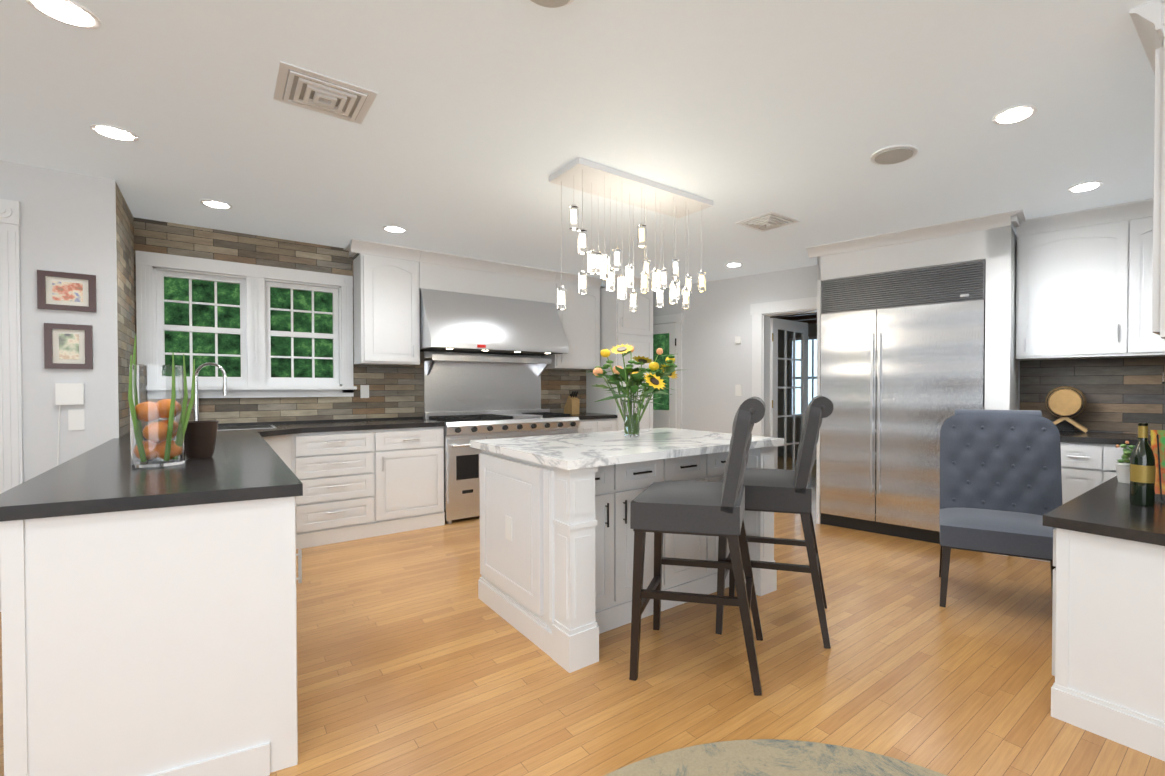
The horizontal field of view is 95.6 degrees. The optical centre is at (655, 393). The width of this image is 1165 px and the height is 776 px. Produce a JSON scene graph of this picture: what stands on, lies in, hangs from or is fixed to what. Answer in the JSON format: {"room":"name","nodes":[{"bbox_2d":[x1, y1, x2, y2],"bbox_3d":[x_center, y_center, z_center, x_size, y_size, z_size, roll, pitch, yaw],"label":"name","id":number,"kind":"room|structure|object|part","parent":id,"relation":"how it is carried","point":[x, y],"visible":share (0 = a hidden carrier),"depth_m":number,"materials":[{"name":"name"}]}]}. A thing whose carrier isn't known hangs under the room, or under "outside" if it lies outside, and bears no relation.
{"room":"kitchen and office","nodes":[
{"label":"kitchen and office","id":0,"kind":"room"},
{"bbox_2d":[0,160,135,481],"bbox_3d":[-4.795,-0.040,2.628,3.050,2.500,1.050,-1,1,-40],"label":"wall","id":1,"kind":"structure","parent":0,"point":[76,223],"depth_m":3.08,"materials":[{"name":"paint"}]},
{"bbox_2d":[0,199,23,611],"bbox_3d":[-3.977,0.070,2.597,1.083,2.280,0.044,-1,1,-40],"label":"door frame","id":2,"kind":"structure","parent":1,"relation":"attached to","point":[11,446],"depth_m":2.91,"materials":[{"name":"white wood"}]},
{"bbox_2d":[37,270,96,312],"bbox_3d":[-3.433,-0.596,3.057,0.230,0.220,0.020,-1,1,-40],"label":"picture frame","id":3,"kind":"object","parent":1,"relation":"attached to","point":[65,291],"visible":0.98,"depth_m":3.05,"materials":[{"name":"brown wood"}]},
{"bbox_2d":[44,323,92,368],"bbox_3d":[-3.432,-0.276,3.063,0.189,0.260,0.020,-1,1,-40],"label":"picture frame","id":4,"kind":"object","parent":1,"relation":"attached to","point":[68,346],"visible":0.98,"depth_m":3.06,"materials":[{"name":"brown wood"}]},
{"bbox_2d":[55,383,84,465],"bbox_3d":[-3.427,0.212,3.066,0.113,0.545,0.030,-1,1,-40],"label":"outlet plates","id":5,"kind":"object","parent":1,"relation":"attached to","point":[69,393],"visible":0.88,"depth_m":3.07,"materials":[{"name":"white plastic"}]},
{"bbox_2d":[164,277,332,377],"bbox_3d":[-3.782,-0.625,5.269,6.000,3.600,0.020,-1,1,-40],"label":"window panes","id":6,"kind":"object","parent":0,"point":[202,315],"depth_m":5.03,"materials":[{"name":"green"}]},
{"bbox_2d":[134,217,603,423],"bbox_3d":[-1.909,-0.080,5.622,5.218,2.500,0.150,-1,1,-40],"label":"wall","id":7,"kind":"structure","parent":0,"point":[396,390],"depth_m":4.55,"materials":[{"name":"tile"}]},
{"bbox_2d":[135,250,356,397],"bbox_3d":[-3.334,-0.517,4.367,1.450,1.097,0.182,-1,1,-40],"label":"kitchen window","id":8,"kind":"structure","parent":7,"relation":"in","point":[254,332],"depth_m":4.32,"materials":[{"name":"white wood"}]},
{"bbox_2d":[360,385,368,397],"bbox_3d":[-2.698,-0.019,4.860,0.070,0.120,0.007,-1,1,-40],"label":"switch plate","id":9,"kind":"object","parent":7,"relation":"attached to","point":[364,390],"visible":1,"depth_m":4.86,"materials":[{"name":"white plastic"}]},
{"bbox_2d":[344,239,421,365],"bbox_3d":[-2.482,-0.795,4.773,0.557,1.054,0.405,-1,1,-40],"label":"upper cabinet","id":10,"kind":"object","parent":7,"relation":"attached to","point":[386,300],"visible":1,"depth_m":4.67,"materials":[{"name":"white wood"}]},
{"bbox_2d":[419,262,554,302],"bbox_3d":[-1.749,-1.107,5.426,1.406,0.240,0.327,-1,1,-40],"label":"upper cabinet","id":11,"kind":"object","parent":7,"relation":"attached to","point":[432,275],"depth_m":5.24,"materials":[{"name":"white wood"}]},
{"bbox_2d":[424,351,551,411],"bbox_3d":[-1.723,-0.103,5.502,1.270,0.650,0.265,-1,1,-40],"label":"backsplash","id":12,"kind":"structure","parent":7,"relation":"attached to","point":[455,381],"depth_m":5.53,"materials":[{"name":"silver metal"}]},
{"bbox_2d":[419,288,568,355],"bbox_3d":[-1.649,-0.701,5.311,1.394,0.566,0.641,-1,1,-40],"label":"range hood","id":13,"kind":"object","parent":7,"relation":"attached to","point":[461,322],"visible":0.98,"depth_m":5.09,"materials":[{"name":"silver metal"}]},
{"bbox_2d":[539,270,602,369],"bbox_3d":[-0.974,-0.813,6.064,0.592,1.054,0.348,-1,1,-40],"label":"upper cabinet","id":14,"kind":"object","parent":7,"relation":"attached to","point":[579,316],"depth_m":5.93,"materials":[{"name":"white wood"}]},
{"bbox_2d":[0,0,1154,287],"bbox_3d":[0.002,-1.347,4.627,13.000,0.060,12.600,-1,1,-40],"label":"ceiling","id":15,"kind":"structure","parent":0,"point":[476,128],"depth_m":2.43,"materials":[{"name":"paint"}]},
{"bbox_2d":[25,0,100,28],"bbox_3d":[-1.968,-1.273,1.742,0.170,0.009,0.170,-1,1,-40],"label":"recessed light","id":16,"kind":"object","parent":15,"relation":"in","point":[71,13],"visible":1,"depth_m":1.74,"materials":[{"name":"white"}]},
{"bbox_2d":[90,124,138,141],"bbox_3d":[-2.663,-1.284,2.580,0.170,0.009,0.170,-1,1,-40],"label":"recessed light","id":17,"kind":"object","parent":15,"relation":"in","point":[114,132],"visible":0.96,"depth_m":2.56,"materials":[{"name":"white"}]},
{"bbox_2d":[200,199,232,208],"bbox_3d":[-3.008,-1.297,3.589,0.170,0.009,0.170,-1,1,-40],"label":"recessed light","id":18,"kind":"object","parent":15,"relation":"in","point":[216,204],"visible":1,"depth_m":3.58,"materials":[{"name":"white"}]},
{"bbox_2d":[273,61,377,123],"bbox_3d":[-1.423,-1.272,2.254,0.340,0.025,0.340,-1,1,-40],"label":"ceiling vent","id":19,"kind":"object","parent":15,"relation":"in","point":[309,90],"visible":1,"depth_m":2.22,"materials":[{"name":"white metal"}]},
{"bbox_2d":[383,226,406,232],"bbox_3d":[-2.070,-1.305,4.156,0.170,0.009,0.170,-1,1,-40],"label":"recessed light","id":20,"kind":"object","parent":15,"relation":"in","point":[396,229],"visible":0.94,"depth_m":4.14,"materials":[{"name":"white"}]},
{"bbox_2d":[530,0,573,7],"bbox_3d":[-0.332,-1.259,1.612,0.200,0.033,0.200,-1,1,-40],"label":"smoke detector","id":21,"kind":"object","parent":15,"relation":"attached to","point":[552,3],"visible":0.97,"depth_m":1.67,"materials":[{"name":"white plastic"}]},
{"bbox_2d":[549,157,712,311],"bbox_3d":[-0.122,-0.902,3.331,1.050,0.793,0.340,-1,1,-40],"label":"pendants","id":22,"kind":"object","parent":15,"relation":"attached to","point":[598,262],"depth_m":3.26,"materials":[{"name":"white glass"}]},
{"bbox_3d":[-0.122,-1.281,3.326,1.050,0.034,0.340,-1,1,-40],"label":"chandelier canopy","id":23,"kind":"part","parent":22,"relation":"part of","materials":[{"name":"white metal"}]},
{"bbox_2d":[726,262,741,266],"bbox_3d":[0.808,-1.321,5.366,0.170,0.009,0.170,-1,1,-40],"label":"recessed light","id":24,"kind":"object","parent":15,"relation":"in","point":[735,264],"visible":1,"depth_m":5.34,"materials":[{"name":"white"}]},
{"bbox_2d":[736,211,799,231],"bbox_3d":[0.853,-1.295,3.983,0.340,0.025,0.340,-1,1,-40],"label":"ceiling vent","id":25,"kind":"object","parent":15,"relation":"in","point":[771,220],"visible":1,"depth_m":3.94,"materials":[{"name":"white metal"}]},
{"bbox_2d":[871,144,917,164],"bbox_3d":[1.285,-1.284,2.821,0.230,0.015,0.230,-1,1,-40],"label":"ceiling speaker","id":26,"kind":"object","parent":15,"relation":"attached to","point":[893,154],"visible":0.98,"depth_m":2.79},
{"bbox_2d":[992,104,1036,124],"bbox_3d":[1.652,-1.282,2.409,0.170,0.009,0.170,-1,1,-40],"label":"recessed light","id":27,"kind":"object","parent":15,"relation":"in","point":[1014,114],"visible":1,"depth_m":2.39,"materials":[{"name":"white"}]},
{"bbox_2d":[1068,181,1102,191],"bbox_3d":[2.690,-1.293,3.276,0.170,0.009,0.170,-1,1,-40],"label":"recessed light","id":28,"kind":"object","parent":15,"relation":"in","point":[1085,186],"visible":0.96,"depth_m":3.25,"materials":[{"name":"white"}]},
{"bbox_2d":[0,460,1164,775],"bbox_3d":[0.002,1.208,4.661,13.000,0.050,12.600,-1,1,-40],"label":"floor","id":29,"kind":"structure","parent":0,"point":[416,656],"depth_m":2.27,"materials":[{"name":"brown wood"}]},
{"bbox_2d":[0,496,301,775],"bbox_3d":[-1.672,0.776,1.819,0.646,0.890,0.800,-1,1,-40],"label":"base cabinet","id":30,"kind":"object","parent":29,"relation":"on","point":[154,642],"visible":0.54,"depth_m":1.48,"materials":[{"name":"white wood"}]},
{"bbox_2d":[0,422,302,521],"bbox_3d":[-2.505,0.287,2.796,0.720,0.059,3.427,-1,1,-40],"label":"countertop","id":31,"kind":"structure","parent":30,"relation":"on","point":[245,462],"depth_m":1.74,"materials":[{"name":"stone"}]},
{"bbox_2d":[128,335,194,467],"bbox_3d":[-1.984,0.026,2.110,0.194,0.520,0.170,-1,1,-40],"label":"vase","id":32,"kind":"object","parent":31,"relation":"on","point":[157,400],"visible":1,"depth_m":2.05,"materials":[{"name":"clear glass"}]},
{"bbox_2d":[185,420,218,458],"bbox_3d":[-2.022,0.203,2.320,0.140,0.160,0.139,-1,1,-40],"label":"ceramic pot","id":33,"kind":"object","parent":31,"relation":"on","point":[200,439],"visible":0.96,"depth_m":2.28,"materials":[{"name":"brown ceramic"}]},
{"bbox_2d":[187,362,227,420],"bbox_3d":[-3.458,0.008,4.041,0.242,0.501,0.149,-1,1,-40],"label":"faucet","id":34,"kind":"object","parent":31,"relation":"on","point":[196,402],"visible":0.79,"depth_m":4.03,"materials":[{"name":"silver metal"}]},
{"bbox_2d":[263,434,298,548],"bbox_3d":[-2.803,0.749,3.837,0.240,0.890,0.200,-1,1,-40],"label":"base cabinet","id":35,"kind":"object","parent":29,"relation":"on","point":[283,445],"depth_m":3.96,"materials":[{"name":"white wood"}]},
{"bbox_2d":[299,429,386,548],"bbox_3d":[-2.716,0.741,4.435,0.605,0.890,0.649,-1,1,-40],"label":"base cabinet","id":36,"kind":"object","parent":29,"relation":"on","point":[359,484],"depth_m":4.19,"materials":[{"name":"white wood"}]},
{"bbox_2d":[260,416,444,435],"bbox_3d":[-2.529,0.266,4.423,1.328,0.059,0.897,-1,1,-40],"label":"countertop","id":37,"kind":"structure","parent":36,"relation":"on","point":[308,426],"depth_m":4.41,"materials":[{"name":"stone"}]},
{"bbox_2d":[387,426,444,533],"bbox_3d":[-2.316,0.737,4.769,0.566,0.890,0.649,-1,1,-40],"label":"base cabinet","id":38,"kind":"object","parent":29,"relation":"on","point":[415,456],"depth_m":4.54,"materials":[{"name":"white wood"}]},
{"bbox_2d":[424,409,579,523],"bbox_3d":[-1.533,0.679,5.346,1.370,0.990,0.734,-1,1,-40],"label":"range","id":39,"kind":"object","parent":29,"relation":"on","point":[462,429],"visible":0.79,"depth_m":4.86,"materials":[{"name":"silver metal"}]},
{"bbox_2d":[478,450,685,665],"bbox_3d":[-0.451,0.760,2.975,0.792,0.890,0.920,-1,1,-40],"label":"base cabinet","id":40,"kind":"object","parent":29,"relation":"on","point":[555,582],"depth_m":2.63,"materials":[{"name":"white wood"}]},
{"bbox_2d":[578,418,615,432],"bbox_3d":[-0.832,0.721,5.990,0.522,0.890,0.674,-1,1,-40],"label":"base cabinet","id":41,"kind":"object","parent":29,"relation":"on","point":[595,425],"visible":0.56,"depth_m":5.75,"materials":[{"name":"white wood"}]},
{"bbox_2d":[570,412,617,419],"bbox_3d":[-0.838,0.255,5.990,0.522,0.039,0.657,-1,1,-40],"label":"countertop","id":42,"kind":"structure","parent":41,"relation":"on","point":[584,416],"depth_m":5.78,"materials":[{"name":"stone"}]},
{"bbox_2d":[564,391,578,413],"bbox_3d":[-0.961,0.101,6.003,0.100,0.265,0.182,-1,1,-40],"label":"knife block","id":43,"kind":"object","parent":42,"relation":"on","point":[571,405],"visible":0.94,"depth_m":5.94,"materials":[{"name":"brown wood"}]},
{"bbox_2d":[586,274,652,430],"bbox_3d":[-0.412,-0.091,6.311,0.690,2.504,0.702,-1,1,-40],"label":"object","id":44,"kind":"object","parent":29,"relation":"on","point":[620,323],"visible":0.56,"depth_m":6.09,"materials":[{"name":"white wood"}]},
{"bbox_2d":[629,396,764,695],"bbox_3d":[0.216,0.617,2.398,0.560,1.198,0.500,0,1,12],"label":"bar stool","id":45,"kind":"object","parent":29,"relation":"on","point":[658,509],"visible":1,"depth_m":2.20,"materials":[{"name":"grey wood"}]},
{"bbox_2d":[686,448,761,593],"bbox_3d":[0.063,0.755,3.404,0.792,0.890,0.920,-1,1,-40],"label":"base cabinet","id":46,"kind":"object","parent":29,"relation":"on","point":[704,467],"depth_m":3.12,"materials":[{"name":"white wood"}]},
{"bbox_2d":[470,428,783,469],"bbox_3d":[-0.149,0.293,3.129,1.510,0.039,1.110,-1,1,-40],"label":"countertop","id":47,"kind":"structure","parent":46,"relation":"on","point":[578,450],"depth_m":2.80,"materials":[{"name":"white stone"}]},
{"bbox_2d":[591,344,677,436],"bbox_3d":[-0.099,-0.024,3.331,0.630,0.587,0.556,-1,1,-40],"label":"vase","id":48,"kind":"object","parent":47,"relation":"on","point":[632,408],"visible":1,"depth_m":3.25,"materials":[{"name":"green plant"}]},
{"bbox_2d":[716,395,832,648],"bbox_3d":[0.642,0.611,2.789,0.560,1.201,0.500,0,1,16],"label":"bar stool","id":49,"kind":"object","parent":29,"relation":"on","point":[778,490],"visible":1,"depth_m":2.56,"materials":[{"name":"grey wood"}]},
{"bbox_2d":[604,739,946,775],"bbox_3d":[0.381,1.227,0.881,1.900,0.012,1.900,-1,1,-40],"label":"round rug","id":50,"kind":"object","parent":29,"relation":"on","point":[763,757],"visible":0.88,"depth_m":1.72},
{"bbox_2d":[820,259,985,543],"bbox_3d":[2.168,0.084,4.558,1.260,2.200,0.676,1,1,39],"label":"refrigerator","id":51,"kind":"object","parent":29,"relation":"on","point":[902,365],"visible":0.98,"depth_m":4.32,"materials":[{"name":"silver metal"}]},
{"bbox_2d":[806,209,1025,555],"bbox_3d":[2.206,-0.067,4.503,1.605,2.504,0.711,1,1,39],"label":"refrigerator surround","id":52,"kind":"object","parent":29,"relation":"on","point":[991,240],"visible":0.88,"depth_m":4.01,"materials":[{"name":"white wood"}]},
{"bbox_2d":[939,409,1062,607],"bbox_3d":[2.041,0.656,3.095,0.630,1.101,0.666,0,1,28],"label":"dining chair","id":53,"kind":"object","parent":29,"relation":"on","point":[1000,483],"visible":0.98,"depth_m":3.17,"materials":[{"name":"grey fabric"}]},
{"bbox_2d":[1021,442,1130,561],"bbox_3d":[3.098,0.764,3.825,0.780,0.860,0.644,1,1,39],"label":"base cabinet","id":54,"kind":"object","parent":29,"relation":"on","point":[1085,467],"visible":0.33,"depth_m":3.58,"materials":[{"name":"white wood"}]},
{"bbox_2d":[1059,430,1150,446],"bbox_3d":[3.101,0.314,3.822,0.780,0.039,0.617,1,1,39],"label":"countertop","id":55,"kind":"structure","parent":54,"relation":"on","point":[1097,437],"depth_m":3.60,"materials":[{"name":"stone"}]},
{"bbox_2d":[1045,386,1087,432],"bbox_3d":[3.134,0.113,4.001,0.270,0.346,0.256,1,1,39],"label":"decor","id":56,"kind":"object","parent":55,"relation":"on","point":[1066,403],"visible":1,"depth_m":3.91,"materials":[{"name":"brown wood"}]},
{"bbox_2d":[1051,528,1164,760],"bbox_3d":[1.931,0.859,1.932,0.604,0.720,0.636,-1,1,-40],"label":"base cabinet","id":57,"kind":"object","parent":29,"relation":"on","point":[1108,634],"visible":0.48,"depth_m":1.84,"materials":[{"name":"white wood"}]},
{"bbox_2d":[1043,476,1164,545],"bbox_3d":[2.494,0.472,2.409,2.145,0.039,0.655,-1,1,-40],"label":"countertop","id":58,"kind":"structure","parent":57,"relation":"on","point":[1107,508],"depth_m":1.97,"materials":[{"name":"stone"}]},
{"bbox_2d":[1116,441,1134,483],"bbox_3d":[2.382,0.344,2.639,0.133,0.209,0.111,-1,1,-40],"label":"plant pot","id":59,"kind":"object","parent":58,"relation":"on","point":[1123,470],"visible":0.75,"depth_m":2.63,"materials":[{"name":"white ceramic"}]},
{"bbox_2d":[1130,423,1155,506],"bbox_3d":[1.998,0.288,2.146,0.076,0.335,0.078,-1,1,-40],"label":"wine bottle","id":60,"kind":"object","parent":58,"relation":"on","point":[1142,474],"visible":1,"depth_m":2.12,"materials":[{"name":"green glass"}]},
{"bbox_2d":[1150,430,1164,501],"bbox_3d":[2.260,0.306,2.227,0.220,0.293,0.215,1,1,35],"label":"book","id":61,"kind":"object","parent":58,"relation":"on","point":[1157,442],"visible":0.71,"depth_m":2.26,"materials":[{"name":"multicoloured paper"}]},
{"bbox_2d":[770,312,816,323],"bbox_3d":[2.936,-1.245,6.657,5.800,0.204,3.240,1,1,39],"label":"ceiling","id":62,"kind":"structure","parent":0,"point":[809,318],"depth_m":8.21,"materials":[{"name":"brown wood"}]},
{"bbox_2d":[808,324,816,459],"bbox_3d":[3.996,-0.110,7.962,6.000,2.500,0.100,1,1,39],"label":"wall","id":63,"kind":"structure","parent":0,"point":[812,330],"depth_m":8.94,"materials":[{"name":"paint"}]},
{"bbox_2d":[808,336,816,403],"bbox_3d":[3.793,-0.261,8.028,3.700,1.400,0.048,1,1,39],"label":"window","id":64,"kind":"structure","parent":63,"relation":"in","point":[812,367],"depth_m":8.92,"materials":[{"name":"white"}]},
{"bbox_2d":[653,235,1087,433],"bbox_3d":[2.839,-0.065,4.545,8.650,2.500,0.150,1,1,39],"label":"wall","id":65,"kind":"structure","parent":0,"point":[716,359],"depth_m":6.14,"materials":[{"name":"paint"}]},
{"bbox_2d":[653,323,675,428],"bbox_3d":[0.029,0.131,6.695,0.582,2.030,0.091,1,1,39],"label":"glazed door","id":66,"kind":"structure","parent":65,"relation":"in","point":[664,410],"depth_m":6.63,"materials":[{"name":"white"}]},
{"bbox_2d":[653,314,682,428],"bbox_3d":[0.056,0.081,6.718,0.715,2.150,0.027,1,1,39],"label":"door frame","id":67,"kind":"structure","parent":65,"relation":"attached to","point":[677,319],"depth_m":6.51,"materials":[{"name":"white wood"}]},
{"bbox_2d":[735,336,740,343],"bbox_3d":[0.950,-0.614,5.980,0.065,0.081,0.019,1,1,39],"label":"switch plates","id":68,"kind":"object","parent":65,"relation":"attached to","point":[738,338],"depth_m":5.98,"materials":[{"name":"white plastic"}]},
{"bbox_2d":[735,385,741,395],"bbox_3d":[0.956,-0.036,5.982,0.079,0.115,0.019,1,1,39],"label":"switch plates","id":69,"kind":"object","parent":65,"relation":"attached to","point":[738,390],"depth_m":5.99,"materials":[{"name":"white plastic"}]},
{"bbox_2d":[750,297,816,436],"bbox_3d":[1.522,0.086,5.614,1.040,2.170,0.174,1,1,39],"label":"trim","id":70,"kind":"structure","parent":65,"relation":"attached to","point":[761,313],"depth_m":5.81,"materials":[{"name":"white wood"}]},
{"bbox_2d":[770,318,807,470],"bbox_3d":[1.577,0.148,6.149,0.751,2.010,0.082,-1,1,-40],"label":"french door","id":71,"kind":"structure","parent":65,"relation":"in","point":[788,373],"depth_m":6.12,"materials":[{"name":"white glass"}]},
{"bbox_2d":[1016,198,1164,360],"bbox_3d":[3.304,-0.787,3.779,1.130,1.044,0.421,1,1,39],"label":"upper cabinet","id":72,"kind":"object","parent":65,"relation":"attached to","point":[1084,281],"visible":1,"depth_m":3.75,"materials":[{"name":"white wood"}]},
{"bbox_2d":[1019,357,1164,433],"bbox_3d":[3.436,0.012,3.949,1.130,0.560,0.009,1,1,39],"label":"backsplash","id":73,"kind":"structure","parent":65,"relation":"attached to","point":[1124,395],"depth_m":3.96,"materials":[{"name":"tile"}]},
{"bbox_3d":[3.398,-0.040,2.626,3.770,2.500,0.150,-1,1,-40],"label":"wall","id":74,"kind":"structure","parent":0,"visible":0},
{"bbox_2d":[1129,0,1164,338],"bbox_3d":[2.554,-0.743,2.290,2.185,1.094,0.420,-1,1,-40],"label":"upper cabinet","id":75,"kind":"object","parent":74,"relation":"attached to","point":[1148,19],"visible":0.98,"depth_m":1.76,"materials":[{"name":"white wood"}]}
]}

